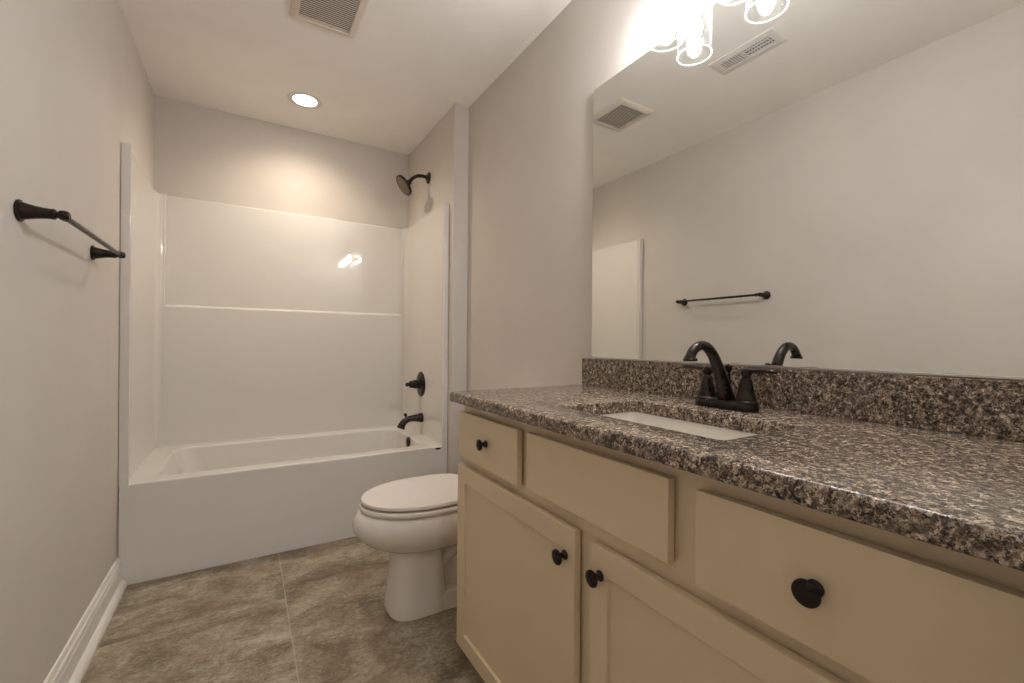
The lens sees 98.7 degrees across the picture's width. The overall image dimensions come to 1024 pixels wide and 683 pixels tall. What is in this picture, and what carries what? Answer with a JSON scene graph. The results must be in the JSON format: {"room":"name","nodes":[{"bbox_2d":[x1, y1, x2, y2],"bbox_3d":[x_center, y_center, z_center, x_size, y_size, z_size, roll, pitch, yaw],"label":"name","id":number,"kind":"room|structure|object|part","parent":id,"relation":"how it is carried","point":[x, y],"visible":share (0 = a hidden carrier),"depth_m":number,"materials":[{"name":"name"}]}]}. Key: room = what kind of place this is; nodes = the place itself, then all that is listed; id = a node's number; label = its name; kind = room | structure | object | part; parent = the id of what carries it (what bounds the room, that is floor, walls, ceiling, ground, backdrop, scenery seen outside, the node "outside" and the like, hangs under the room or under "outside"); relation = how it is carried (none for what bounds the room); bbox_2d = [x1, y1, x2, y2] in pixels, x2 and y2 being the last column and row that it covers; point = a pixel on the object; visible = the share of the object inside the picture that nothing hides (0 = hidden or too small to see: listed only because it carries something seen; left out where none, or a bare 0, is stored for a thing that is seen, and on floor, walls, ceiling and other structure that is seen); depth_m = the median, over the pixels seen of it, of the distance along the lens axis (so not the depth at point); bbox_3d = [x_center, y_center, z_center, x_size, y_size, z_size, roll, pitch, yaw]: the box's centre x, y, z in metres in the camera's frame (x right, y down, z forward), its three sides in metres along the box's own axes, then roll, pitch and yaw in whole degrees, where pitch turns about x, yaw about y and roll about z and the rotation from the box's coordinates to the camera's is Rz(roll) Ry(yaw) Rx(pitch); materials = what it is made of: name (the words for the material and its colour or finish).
{"room":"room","nodes":[
{"label":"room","id":0,"kind":"room"},
{"bbox_2d":[0,0,153,682],"bbox_3d":[-0.909,-0.185,0.490,0.120,2.495,5.024,0,0,-31],"label":"wall","id":1,"kind":"structure","parent":0,"point":[75,86],"depth_m":1.27,"materials":[{"name":"beige paint"}]},
{"bbox_2d":[13,199,125,259],"bbox_3d":[-1.289,-0.315,1.320,0.090,0.052,0.643,0,0,-31],"label":"towel bar","id":2,"kind":"object","parent":1,"relation":"attached to","point":[23,211],"visible":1,"depth_m":1.08,"materials":[{"name":"black metal"}]},
{"bbox_3d":[-1.135,-0.314,1.067,0.090,0.052,0.052,0,0,-31],"label":"post","id":3,"kind":"part","parent":2,"relation":"part of","materials":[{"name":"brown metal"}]},
{"bbox_3d":[-1.442,-0.316,1.572,0.090,0.052,0.052,0,0,-31],"label":"post","id":4,"kind":"part","parent":2,"relation":"part of","materials":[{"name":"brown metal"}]},
{"bbox_2d":[43,557,126,682],"bbox_3d":[-1.052,0.996,0.857,0.034,0.131,2.437,0,0,-31],"label":"baseboard","id":5,"kind":"structure","parent":1,"relation":"attached to","point":[71,665],"depth_m":1.50,"materials":[{"name":"white paint"}]},
{"bbox_2d":[154,95,408,228],"bbox_3d":[-1.441,-0.190,3.037,1.615,2.495,0.120,0,0,-31],"label":"wall","id":6,"kind":"structure","parent":0,"point":[201,153],"depth_m":2.88,"materials":[{"name":"beige paint"}]},
{"bbox_2d":[81,536,484,682],"bbox_3d":[-0.179,1.118,0.941,1.855,0.100,5.024,0,0,-31],"label":"floor","id":7,"kind":"structure","parent":0,"point":[318,613],"depth_m":1.63,"materials":[{"name":"tile"}]},
{"bbox_2d":[118,142,448,584],"bbox_3d":[-1.244,0.100,2.621,1.520,1.917,0.788,0,0,-31],"label":"bathtub","id":8,"kind":"object","parent":7,"relation":"on","point":[268,357],"visible":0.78,"depth_m":2.69,"materials":[{"name":"white plastic"}]},
{"bbox_3d":[-1.860,-0.124,2.203,0.022,1.480,0.670,0,0,-31],"label":"panel","id":9,"kind":"part","parent":8,"relation":"part of","materials":[{"name":"white plastic"}]},
{"bbox_3d":[-1.437,-0.120,2.942,1.424,1.480,0.037,0,0,-31],"label":"panel","id":10,"kind":"part","parent":8,"relation":"part of","materials":[{"name":"white plastic"}]},
{"bbox_2d":[119,426,446,491],"bbox_3d":[-1.251,0.797,2.622,1.518,0.355,0.786,0,0,-31],"label":"basin","id":11,"kind":"object","parent":8,"relation":"in","point":[356,458],"depth_m":2.52,"materials":[{"name":"white plastic"}]},
{"bbox_2d":[397,413,423,429],"bbox_3d":[-0.690,0.530,2.962,0.175,0.109,0.066,0,0,-31],"label":"tub spout","id":12,"kind":"object","parent":8,"relation":"attached to","point":[419,417],"visible":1,"depth_m":2.95,"materials":[{"name":"black metal"}]},
{"bbox_2d":[405,372,424,396],"bbox_3d":[-0.674,0.286,2.999,0.110,0.172,0.172,0,0,-31],"label":"shower valve","id":13,"kind":"object","parent":8,"relation":"attached to","point":[419,383],"visible":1,"depth_m":2.98,"materials":[{"name":"black metal"}]},
{"bbox_3d":[-0.679,0.286,2.996,0.098,0.066,0.066,0,0,-31],"label":"handle","id":14,"kind":"part","parent":13,"relation":"part of","materials":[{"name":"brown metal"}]},
{"bbox_3d":[-0.587,-0.113,2.977,0.022,1.480,0.670,0,0,-31],"label":"panel","id":15,"kind":"part","parent":8,"relation":"part of","materials":[{"name":"white plastic"}]},
{"bbox_2d":[352,474,457,621],"bbox_3d":[-0.270,0.671,1.872,0.784,0.793,0.418,0,0,-31],"label":"toilet","id":16,"kind":"object","parent":7,"relation":"on","point":[414,520],"visible":0.41,"depth_m":1.69,"materials":[{"name":"white ceramic"}]},
{"bbox_3d":[-0.372,0.639,1.810,0.491,0.019,0.378,0,0,-31],"label":"seat","id":17,"kind":"part","parent":16,"relation":"part of","materials":[{"name":"white plastic"}]},
{"bbox_3d":[-0.372,0.617,1.810,0.480,0.025,0.367,0,0,-31],"label":"lid","id":18,"kind":"part","parent":16,"relation":"part of","materials":[{"name":"white plastic"}]},
{"bbox_2d":[456,405,1023,682],"bbox_3d":[0.371,0.635,1.038,0.578,0.875,1.268,0,0,-31],"label":"vanity cabinet","id":19,"kind":"object","parent":7,"relation":"on","point":[579,561],"visible":0.98,"depth_m":0.71,"materials":[{"name":"beige paint"}]},
{"bbox_3d":[-0.088,0.295,1.268,0.028,0.033,0.033,0,0,-31],"label":"knob","id":20,"kind":"part","parent":19,"relation":"part of","materials":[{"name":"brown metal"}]},
{"bbox_3d":[-0.074,0.297,1.287,0.016,0.145,0.360,0,0,-31],"label":"drawer","id":21,"kind":"part","parent":19,"relation":"part of","materials":[{"name":"beige paint"}]},
{"bbox_3d":[-0.015,0.692,1.192,0.009,0.480,0.493,0,0,-31],"label":"door panel","id":22,"kind":"part","parent":19,"relation":"part of","materials":[{"name":"beige paint"}]},
{"bbox_3d":[-0.018,0.692,1.190,0.016,0.586,0.599,0,0,-31],"label":"door","id":23,"kind":"part","parent":19,"relation":"part of","materials":[{"name":"beige paint"}]},
{"bbox_3d":[0.103,0.463,0.951,0.028,0.033,0.033,0,0,-31],"label":"knob","id":24,"kind":"part","parent":19,"relation":"part of","materials":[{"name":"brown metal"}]},
{"bbox_3d":[0.161,0.458,0.856,0.028,0.033,0.033,0,0,-31],"label":"knob","id":25,"kind":"part","parent":19,"relation":"part of","materials":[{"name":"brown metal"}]},
{"bbox_3d":[0.319,0.696,0.642,0.009,0.477,0.487,0,0,-31],"label":"door panel","id":26,"kind":"part","parent":19,"relation":"part of","materials":[{"name":"beige paint"}]},
{"bbox_3d":[0.316,0.696,0.641,0.016,0.583,0.593,0,0,-31],"label":"door","id":27,"kind":"part","parent":19,"relation":"part of","materials":[{"name":"beige paint"}]},
{"bbox_2d":[450,358,1023,571],"bbox_3d":[0.374,0.130,1.040,0.579,0.134,1.274,0,0,-31],"label":"countertop","id":28,"kind":"structure","parent":19,"relation":"on","point":[938,461],"depth_m":0.76,"materials":[{"name":"brown stone"}]},
{"bbox_2d":[603,412,757,439],"bbox_3d":[0.348,0.266,0.993,0.302,0.137,0.486,0,0,-31],"label":"sink","id":29,"kind":"object","parent":28,"relation":"in","point":[713,432],"visible":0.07,"depth_m":1.11,"materials":[{"name":"white ceramic"}]},
{"bbox_2d":[681,341,777,412],"bbox_3d":[0.518,0.081,1.112,0.205,0.169,0.203,0,0,8],"label":"faucet","id":30,"kind":"object","parent":28,"relation":"on","point":[723,397],"visible":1,"depth_m":1.08,"materials":[{"name":"black metal"}]},
{"bbox_3d":[0.493,0.067,1.187,0.020,0.015,0.075,0,0,-34],"label":"lever","id":31,"kind":"part","parent":30,"relation":"part of","materials":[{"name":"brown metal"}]},
{"bbox_3d":[0.514,0.106,1.157,0.054,0.088,0.054,0,0,-31],"label":"handle","id":32,"kind":"part","parent":30,"relation":"part of","materials":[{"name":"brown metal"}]},
{"bbox_3d":[0.485,0.076,1.078,0.182,0.160,0.045,0,0,-31],"label":"spout","id":33,"kind":"part","parent":30,"relation":"part of","materials":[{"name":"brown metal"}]},
{"bbox_3d":[0.541,0.154,1.112,0.058,0.023,0.161,0,0,-31],"label":"plate","id":34,"kind":"part","parent":30,"relation":"part of","materials":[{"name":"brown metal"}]},
{"bbox_3d":[0.554,0.104,1.120,0.025,0.100,0.018,0,0,-31],"label":"lift rod","id":35,"kind":"part","parent":30,"relation":"part of","materials":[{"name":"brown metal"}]},
{"bbox_3d":[0.569,0.106,1.067,0.054,0.088,0.054,0,0,-31],"label":"handle","id":36,"kind":"part","parent":30,"relation":"part of","materials":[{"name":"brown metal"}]},
{"bbox_3d":[0.586,0.068,1.034,0.020,0.015,0.075,0,0,-28],"label":"lever","id":37,"kind":"part","parent":30,"relation":"part of","materials":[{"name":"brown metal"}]},
{"bbox_3d":[0.360,0.301,0.531,0.028,0.033,0.033,0,0,-31],"label":"knob","id":38,"kind":"part","parent":19,"relation":"part of","materials":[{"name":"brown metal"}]},
{"bbox_3d":[0.384,0.304,0.534,0.016,0.149,0.356,0,0,-31],"label":"drawer","id":39,"kind":"part","parent":19,"relation":"part of","materials":[{"name":"beige paint"}]},
{"bbox_2d":[119,0,571,154],"bbox_3d":[-0.157,-1.476,0.941,1.855,0.100,5.024,0,0,-31],"label":"ceiling","id":40,"kind":"structure","parent":0,"point":[407,63],"depth_m":2.21,"materials":[{"name":"paint"}]},
{"bbox_2d":[287,91,321,108],"bbox_3d":[-1.226,-1.433,2.603,0.189,0.005,0.189,0,0,-31],"label":"recessed light","id":41,"kind":"object","parent":40,"relation":"in","point":[299,98],"visible":1,"depth_m":2.60,"materials":[{"name":"white metal"}]},
{"bbox_2d":[289,0,368,38],"bbox_3d":[-0.778,-1.423,1.863,0.277,0.016,0.306,0,0,-31],"label":"exhaust fan","id":42,"kind":"object","parent":40,"relation":"attached to","point":[342,17],"visible":1,"depth_m":1.90,"materials":[{"name":"white plastic"}]},
{"bbox_2d":[298,0,359,32],"bbox_3d":[-0.778,-1.418,1.863,0.210,0.004,0.234,0,0,-31],"label":"grille","id":43,"kind":"object","parent":42,"relation":"attached to","point":[339,16],"depth_m":1.90,"materials":[{"name":"white plastic"}]},
{"bbox_2d":[408,104,468,473],"bbox_3d":[-0.535,-0.182,3.014,0.091,2.495,0.858,0,0,-31],"label":"wall","id":44,"kind":"structure","parent":0,"point":[443,153],"depth_m":2.66,"materials":[{"name":"beige paint"}]},
{"bbox_2d":[396,172,430,195],"bbox_3d":[-0.661,-1.069,2.933,0.219,0.182,0.144,0,0,-31],"label":"shower","id":45,"kind":"object","parent":44,"relation":"attached to","point":[404,185],"visible":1,"depth_m":2.91,"materials":[{"name":"black metal"}]},
{"bbox_3d":[-0.633,-1.098,2.950,0.134,0.075,0.023,0,0,-31],"label":"shower arm","id":46,"kind":"part","parent":45,"relation":"part of","materials":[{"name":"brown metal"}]},
{"bbox_2d":[466,0,1012,390],"bbox_3d":[0.574,-0.173,1.391,0.120,2.495,5.024,0,0,-31],"label":"wall","id":47,"kind":"structure","parent":0,"point":[530,137],"depth_m":2.00,"materials":[{"name":"beige paint"}]},
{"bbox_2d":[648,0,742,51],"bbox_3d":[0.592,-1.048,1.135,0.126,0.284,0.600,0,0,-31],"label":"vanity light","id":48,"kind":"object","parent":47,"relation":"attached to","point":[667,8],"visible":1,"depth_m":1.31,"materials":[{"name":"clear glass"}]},
{"bbox_3d":[0.466,-0.983,1.322,0.103,0.144,0.103,0,0,-31],"label":"lamp shade","id":49,"kind":"part","parent":48,"relation":"part of","materials":[{"name":"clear glass"}]},
{"bbox_3d":[0.466,-1.001,1.322,0.048,0.078,0.048,0,0,-31],"label":"bulb","id":50,"kind":"part","parent":48,"relation":"part of","materials":[{"name":"white glass"}]},
{"bbox_2d":[582,358,1023,441],"bbox_3d":[0.613,0.116,1.185,0.020,0.102,1.274,0,0,-31],"label":"backsplash","id":51,"kind":"structure","parent":47,"relation":"attached to","point":[978,407],"depth_m":0.94,"materials":[{"name":"brown stone"}]},
{"bbox_2d":[591,0,1023,380],"bbox_3d":[0.632,-0.454,1.171,0.009,1.035,1.232,0,0,-31],"label":"wall mirror","id":52,"kind":"object","parent":47,"relation":"attached to","point":[825,185],"visible":1,"depth_m":1.02,"materials":[{"name":"grey mirror"}]}
]}

